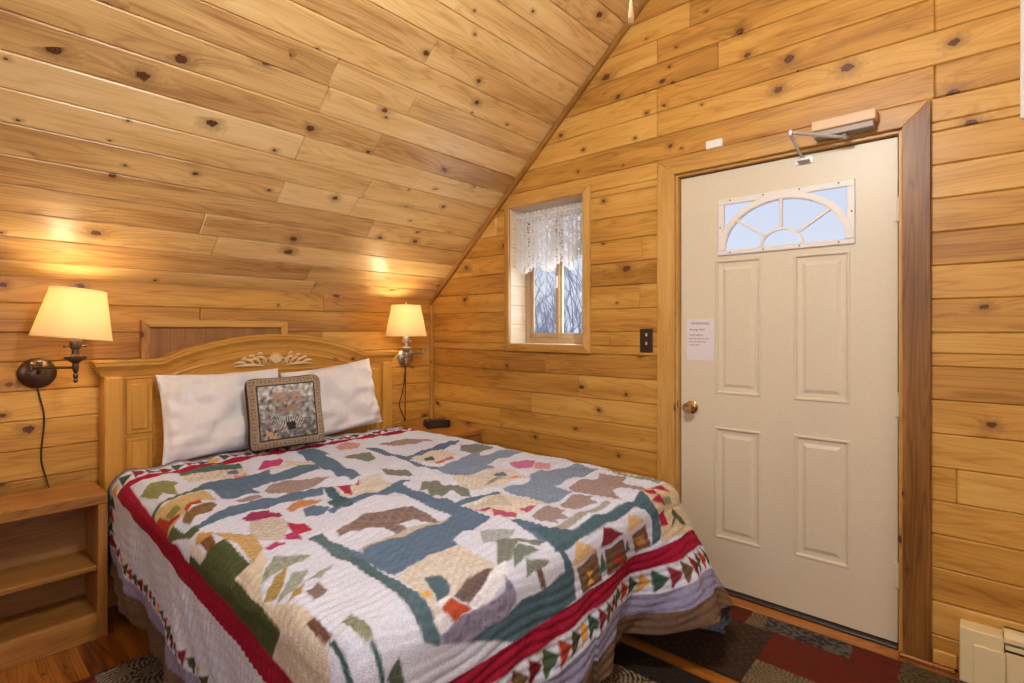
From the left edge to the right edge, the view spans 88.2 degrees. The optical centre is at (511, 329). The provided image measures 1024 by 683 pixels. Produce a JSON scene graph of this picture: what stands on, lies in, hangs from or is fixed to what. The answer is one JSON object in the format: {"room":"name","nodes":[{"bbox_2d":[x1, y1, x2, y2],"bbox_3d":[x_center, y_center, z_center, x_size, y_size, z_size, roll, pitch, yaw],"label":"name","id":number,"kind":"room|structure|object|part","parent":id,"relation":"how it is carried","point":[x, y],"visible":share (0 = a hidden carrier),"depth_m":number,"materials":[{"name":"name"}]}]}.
{"room":"hotel room","nodes":[
{"label":"hotel room","id":0,"kind":"room"},
{"bbox_2d":[0,276,431,618],"bbox_3d":[-2.209,0.533,2.404,0.150,1.548,4.620,0,0,42],"label":"wall","id":1,"kind":"structure","parent":0,"point":[70,449],"depth_m":2.53,"materials":[{"name":"brown wood"}]},
{"bbox_2d":[17,284,112,487],"bbox_3d":[-1.941,0.255,2.309,0.376,0.909,0.297,0,0,42],"label":"wall lamp","id":2,"kind":"object","parent":1,"relation":"attached to","point":[75,313],"visible":1,"depth_m":2.24,"materials":[{"name":"beige fabric"}]},
{"bbox_3d":[-2.103,0.483,2.378,0.061,0.453,0.026,0,0,4],"label":"power cord","id":3,"kind":"part","parent":2,"relation":"part of","materials":[{"name":"plastic"}]},
{"bbox_3d":[-2.019,0.171,2.288,0.243,0.062,0.094,0,0,17],"label":"swing arm","id":4,"kind":"part","parent":2,"relation":"part of","materials":[{"name":"brown metal"}]},
{"bbox_3d":[-1.901,-0.066,2.284,0.282,0.237,0.280,0,0,42],"label":"lamp shade","id":5,"kind":"part","parent":2,"relation":"part of","materials":[{"name":"white fabric"}]},
{"bbox_3d":[-1.894,0.122,2.292,0.077,0.219,0.084,0,0,42],"label":"candle stem","id":6,"kind":"part","parent":2,"relation":"part of","materials":[{"name":"brown metal"}]},
{"bbox_2d":[140,320,287,357],"bbox_3d":[-1.619,0.238,2.933,0.030,0.577,0.747,0,0,42],"label":"framed panel","id":7,"kind":"object","parent":1,"relation":"attached to","point":[158,338],"visible":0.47,"depth_m":2.81,"materials":[{"name":"brown wood"}]},
{"bbox_2d":[385,302,426,421],"bbox_3d":[-0.712,0.242,3.705,0.282,0.871,0.451,0,0,10],"label":"wall lamp","id":8,"kind":"object","parent":1,"relation":"attached to","point":[405,320],"visible":1,"depth_m":3.54,"materials":[{"name":"fabric"}]},
{"bbox_3d":[-0.800,0.470,3.865,0.011,0.416,0.060,0,0,42],"label":"power cord","id":9,"kind":"part","parent":8,"relation":"part of","materials":[{"name":"plastic"}]},
{"bbox_3d":[-0.785,0.470,3.883,0.008,0.415,0.015,0,0,13],"label":"power cord","id":10,"kind":"part","parent":8,"relation":"part of","materials":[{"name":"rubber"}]},
{"bbox_3d":[-0.726,-0.061,3.622,0.282,0.213,0.282,0,0,42],"label":"lamp shade","id":11,"kind":"part","parent":8,"relation":"part of","materials":[{"name":"white fabric"}]},
{"bbox_3d":[-0.726,0.130,3.622,0.077,0.219,0.084,0,0,42],"label":"candle stem","id":12,"kind":"part","parent":8,"relation":"part of","materials":[{"name":"metal"}]},
{"bbox_3d":[-0.742,0.178,3.774,0.124,0.062,0.285,0,0,15],"label":"swing arm","id":13,"kind":"part","parent":8,"relation":"part of","materials":[{"name":"metal"}]},
{"bbox_2d":[0,0,640,298],"bbox_3d":[-0.194,-1.446,0.615,5.306,2.427,4.620,0,0,42],"label":"ceiling","id":14,"kind":"structure","parent":0,"point":[342,147],"depth_m":2.43,"materials":[{"name":"brown wood"}]},
{"bbox_2d":[628,0,633,24],"bbox_3d":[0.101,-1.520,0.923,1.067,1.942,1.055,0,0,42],"label":"pull cord","id":15,"kind":"object","parent":14,"relation":"hanging from","point":[630,13],"visible":1,"depth_m":0.95,"materials":[{"name":"brown metal"}]},
{"bbox_2d":[0,605,966,682],"bbox_3d":[-0.182,1.357,0.665,5.490,0.100,4.910,0,0,42],"label":"floor","id":16,"kind":"structure","parent":0,"point":[124,642],"depth_m":2.09,"materials":[{"name":"laminate"}]},
{"bbox_2d":[0,481,107,672],"bbox_3d":[-2.001,1.002,2.153,0.275,0.610,0.520,0,0,42],"label":"nightstand","id":17,"kind":"object","parent":16,"relation":"on","point":[54,541],"visible":1,"depth_m":2.24,"materials":[{"name":"brown wood"}]},
{"bbox_3d":[-2.100,0.972,2.239,0.010,0.461,0.456,0,0,42],"label":"panel","id":18,"kind":"part","parent":17,"relation":"part of","materials":[{"name":"brown wood"}]},
{"bbox_2d":[0,550,96,595],"bbox_3d":[-2.005,1.012,2.154,0.243,0.021,0.456,0,0,42],"label":"shelf","id":19,"kind":"object","parent":17,"relation":"attached to","point":[48,568],"depth_m":2.20,"materials":[{"name":"brown wood"}]},
{"bbox_2d":[0,594,97,672],"bbox_3d":[-1.999,1.254,2.149,0.259,0.105,0.456,0,0,42],"label":"shelf","id":20,"kind":"object","parent":17,"relation":"attached to","point":[43,631],"depth_m":2.17,"materials":[{"name":"brown wood"}]},
{"bbox_3d":[-1.840,1.024,2.336,0.272,0.566,0.034,0,0,42],"label":"panel","id":21,"kind":"part","parent":17,"relation":"part of","materials":[{"name":"brown wood"}]},
{"bbox_2d":[88,334,399,607],"bbox_3d":[-0.642,0.666,2.421,2.159,1.281,1.706,0,0,42],"label":"bed","id":22,"kind":"object","parent":16,"relation":"on","point":[130,409],"visible":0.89,"depth_m":2.67,"materials":[{"name":"brown wood"}]},
{"bbox_3d":[-1.917,0.764,2.527,0.112,1.085,0.075,0,0,42],"label":"post","id":23,"kind":"part","parent":22,"relation":"part of","materials":[{"name":"brown wood"}]},
{"bbox_3d":[-1.818,0.565,2.579,0.014,0.645,0.110,0,0,42],"label":"raised panel","id":24,"kind":"part","parent":22,"relation":"part of","materials":[{"name":"brown wood"}]},
{"bbox_2d":[156,368,277,464],"bbox_3d":[-1.489,0.431,2.750,0.236,0.422,0.604,0,0,44],"label":"pillow","id":25,"kind":"object","parent":22,"relation":"on","point":[203,414],"visible":0.68,"depth_m":2.62,"materials":[{"name":"fabric"}]},
{"bbox_3d":[-1.390,0.125,3.085,0.102,0.198,1.706,0,0,42],"label":"cornice","id":26,"kind":"part","parent":22,"relation":"part of","materials":[{"name":"brown wood"}]},
{"bbox_3d":[-1.405,0.550,3.099,0.060,0.913,1.602,0,0,42],"label":"headboard","id":27,"kind":"part","parent":22,"relation":"part of","materials":[{"name":"brown wood"}]},
{"bbox_3d":[-1.380,0.278,3.076,0.009,0.098,1.460,0,0,42],"label":"cross rail","id":28,"kind":"part","parent":22,"relation":"part of","materials":[{"name":"brown wood"}]},
{"bbox_2d":[280,358,382,435],"bbox_3d":[-1.084,0.425,3.231,0.214,0.475,0.636,0,0,39],"label":"pillow","id":29,"kind":"object","parent":22,"relation":"on","point":[348,399],"visible":0.67,"depth_m":3.22,"materials":[{"name":"fabric"}]},
{"bbox_3d":[-0.937,0.565,3.571,0.014,0.645,0.110,0,0,42],"label":"raised panel","id":30,"kind":"part","parent":22,"relation":"part of","materials":[{"name":"brown wood"}]},
{"bbox_3d":[-0.897,0.764,3.675,0.112,1.085,0.075,0,0,42],"label":"post","id":31,"kind":"part","parent":22,"relation":"part of","materials":[{"name":"brown wood"}]},
{"bbox_2d":[107,426,734,682],"bbox_3d":[-0.467,0.953,2.196,2.167,0.678,1.920,0,0,42],"label":"patchwork quilt","id":32,"kind":"object","parent":22,"relation":"on","point":[396,554],"visible":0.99,"depth_m":1.69,"materials":[{"name":"fabric"}]},
{"bbox_2d":[244,374,324,451],"bbox_3d":[-1.194,0.433,2.785,0.385,0.375,0.186,0,0,-31],"label":"throw cushion","id":33,"kind":"object","parent":32,"relation":"on","point":[282,412],"visible":1,"depth_m":2.72,"materials":[{"name":"multicoloured fabric"}]},
{"bbox_2d":[74,641,712,682],"bbox_3d":[-0.361,1.301,1.413,2.574,0.010,2.255,0,0,42],"label":"area rug","id":34,"kind":"object","parent":16,"relation":"on","point":[630,664],"visible":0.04,"depth_m":2.00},
{"bbox_2d":[393,422,481,442],"bbox_3d":[-0.535,0.997,3.686,0.550,0.620,0.380,0,0,42],"label":"nightstand","id":35,"kind":"object","parent":16,"relation":"on","point":[464,432],"visible":0.14,"depth_m":3.62,"materials":[{"name":"brown wood"}]},
{"bbox_2d":[423,418,449,428],"bbox_3d":[-0.530,0.659,3.728,0.170,0.055,0.112,0,0,-24],"label":"clock radio","id":36,"kind":"object","parent":35,"relation":"on","point":[438,422],"visible":1,"depth_m":3.69,"materials":[{"name":"black plastic"}]},
{"bbox_3d":[-0.350,0.784,3.522,0.016,0.125,0.320,0,0,42],"label":"drawer","id":37,"kind":"part","parent":35,"relation":"part of","materials":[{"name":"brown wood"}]},
{"bbox_2d":[628,605,964,682],"bbox_3d":[0.867,1.301,2.290,2.000,0.010,0.537,0,0,42],"label":"entry rug","id":38,"kind":"object","parent":16,"relation":"on","point":[755,647],"visible":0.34,"depth_m":2.10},
{"bbox_2d":[432,0,1023,670],"bbox_3d":[1.403,-0.607,2.413,5.540,3.828,0.190,0,0,42],"label":"wall","id":39,"kind":"structure","parent":0,"point":[685,75],"depth_m":2.43,"materials":[{"name":"brown wood"}]},
{"bbox_2d":[429,306,433,418],"bbox_3d":[-0.619,0.561,4.063,0.023,1.491,0.027,0,0,42],"label":"trim","id":40,"kind":"structure","parent":39,"relation":"attached to","point":[431,308],"depth_m":4.05,"materials":[{"name":"brown wood"}]},
{"bbox_2d":[430,0,648,304],"bbox_3d":[1.331,-1.355,2.331,5.236,2.327,0.026,0,0,42],"label":"trim","id":41,"kind":"structure","parent":39,"relation":"attached to","point":[642,4],"depth_m":3.32,"materials":[{"name":"brown wood"}]},
{"bbox_2d":[504,184,590,353],"bbox_3d":[0.269,-0.356,3.406,0.680,0.997,0.212,0,0,42],"label":"window","id":42,"kind":"structure","parent":39,"relation":"in","point":[516,337],"depth_m":3.47,"materials":[{"name":"brown wood"}]},
{"bbox_3d":[0.236,-0.358,3.558,0.268,0.830,0.016,0,0,42],"label":"sash","id":43,"kind":"part","parent":42,"relation":"part of","materials":[{"name":"brown wood"}]},
{"bbox_2d":[516,202,581,273],"bbox_3d":[0.247,-0.577,3.386,0.582,0.408,0.046,0,0,42],"label":"lace valance","id":44,"kind":"object","parent":42,"relation":"hanging from","point":[553,213],"visible":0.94,"depth_m":3.39,"materials":[{"name":"white fabric"}]},
{"bbox_3d":[0.247,-0.748,3.386,0.582,0.012,0.012,0,0,42],"label":"curtain rod","id":45,"kind":"part","parent":44,"relation":"part of","materials":[{"name":"white plastic"}]},
{"bbox_3d":[0.322,-0.358,3.470,0.584,0.899,0.035,0,0,42],"label":"frame","id":46,"kind":"part","parent":42,"relation":"part of","materials":[{"name":"brown wood"}]},
{"bbox_3d":[0.400,-0.358,3.389,0.292,0.830,0.017,0,0,42],"label":"sash","id":47,"kind":"part","parent":42,"relation":"part of","materials":[{"name":"brown wood"}]},
{"bbox_2d":[640,329,652,352],"bbox_3d":[0.730,0.059,2.875,0.077,0.129,0.012,0,0,42],"label":"light switch","id":48,"kind":"object","parent":39,"relation":"attached to","point":[646,335],"visible":1,"depth_m":2.87,"materials":[{"name":"brown plastic"}]},
{"bbox_2d":[706,138,723,149],"bbox_3d":[1.006,-0.919,2.620,0.081,0.042,0.028,0,0,42],"label":"sensor","id":49,"kind":"object","parent":39,"relation":"attached to","point":[716,143],"visible":1,"depth_m":2.61,"materials":[{"name":"white plastic"}]},
{"bbox_2d":[657,99,930,661],"bbox_3d":[1.259,0.204,2.501,1.147,2.205,0.210,0,0,42],"label":"door","id":50,"kind":"structure","parent":39,"relation":"in","point":[798,457],"depth_m":2.38,"materials":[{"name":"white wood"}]},
{"bbox_3d":[0.864,0.402,2.762,0.048,0.060,0.012,0,0,-32],"label":"strike plate","id":51,"kind":"part","parent":50,"relation":"part of","materials":[{"name":"gold metal"}]},
{"bbox_3d":[0.912,0.402,2.718,0.066,0.066,0.067,0,0,42],"label":"knob","id":52,"kind":"part","parent":50,"relation":"part of","materials":[{"name":"gold metal"}]},
{"bbox_2d":[687,319,713,360],"bbox_3d":[0.966,0.051,2.713,0.140,0.213,0.002,0,0,42],"label":"note","id":53,"kind":"object","parent":50,"relation":"attached to","point":[700,332],"visible":1,"depth_m":2.71,"materials":[{"name":"paper"}]},
{"bbox_2d":[788,108,877,165],"bbox_3d":[1.353,-0.823,2.241,0.322,0.147,0.194,0,0,42],"label":"door closer","id":54,"kind":"object","parent":50,"relation":"attached to","point":[841,127],"depth_m":2.21,"materials":[{"name":"grey metal"}]},
{"bbox_3d":[1.294,-0.827,2.239,0.224,0.052,0.020,0,0,14],"label":"arm","id":55,"kind":"part","parent":54,"relation":"part of","materials":[{"name":"silver metal"}]},
{"bbox_2d":[728,595,955,673],"bbox_3d":[1.243,1.301,2.361,1.130,0.012,0.099,0,0,42],"label":"trim","id":56,"kind":"structure","parent":39,"relation":"attached to","point":[841,636],"depth_m":2.26,"materials":[{"name":"laminate"}]},
{"bbox_2d":[933,648,956,668],"bbox_3d":[1.670,1.270,2.038,0.072,0.050,0.015,0,0,42],"label":"baseboard","id":57,"kind":"structure","parent":39,"relation":"attached to","point":[940,657],"depth_m":2.03,"materials":[{"name":"brown wood"}]},
{"bbox_2d":[959,619,1023,682],"bbox_3d":[2.162,1.193,1.556,1.287,0.216,0.082,0,0,42],"label":"baseboard heater","id":58,"kind":"object","parent":39,"relation":"attached to","point":[987,654],"visible":1,"depth_m":1.91,"materials":[{"name":"beige metal"}]},
{"bbox_2d":[1020,0,1023,118],"bbox_3d":[1.963,-1.085,1.772,0.372,0.655,0.024,0,0,42],"label":"breaker panel","id":59,"kind":"object","parent":39,"relation":"attached to","point":[1021,1],"visible":1,"depth_m":1.89,"materials":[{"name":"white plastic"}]},
{"label":"outside","id":60,"kind":"structure","parent":0,"visible":0},
{"bbox_3d":[11.500,1.665,19.533,46.400,0.403,36.800,0,0,42],"label":"snowy ground","id":61,"kind":"structure","parent":60,"visible":0},
{"bbox_2d":[535,233,581,332],"bbox_3d":[1.065,-0.205,9.463,2.187,3.837,3.310,0,0,-8],"label":"bare tree","id":62,"kind":"object","parent":61,"relation":"on","point":[565,268],"visible":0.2,"depth_m":9.50,"materials":[{"name":"grey plant"}]},
{"bbox_2d":[535,260,581,332],"bbox_3d":[0.426,0.246,7.286,1.872,2.932,1.751,0,0,42],"label":"bare tree","id":63,"kind":"object","parent":61,"relation":"on","point":[543,329],"visible":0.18,"depth_m":7.13,"materials":[{"name":"grey plant"}]}
]}

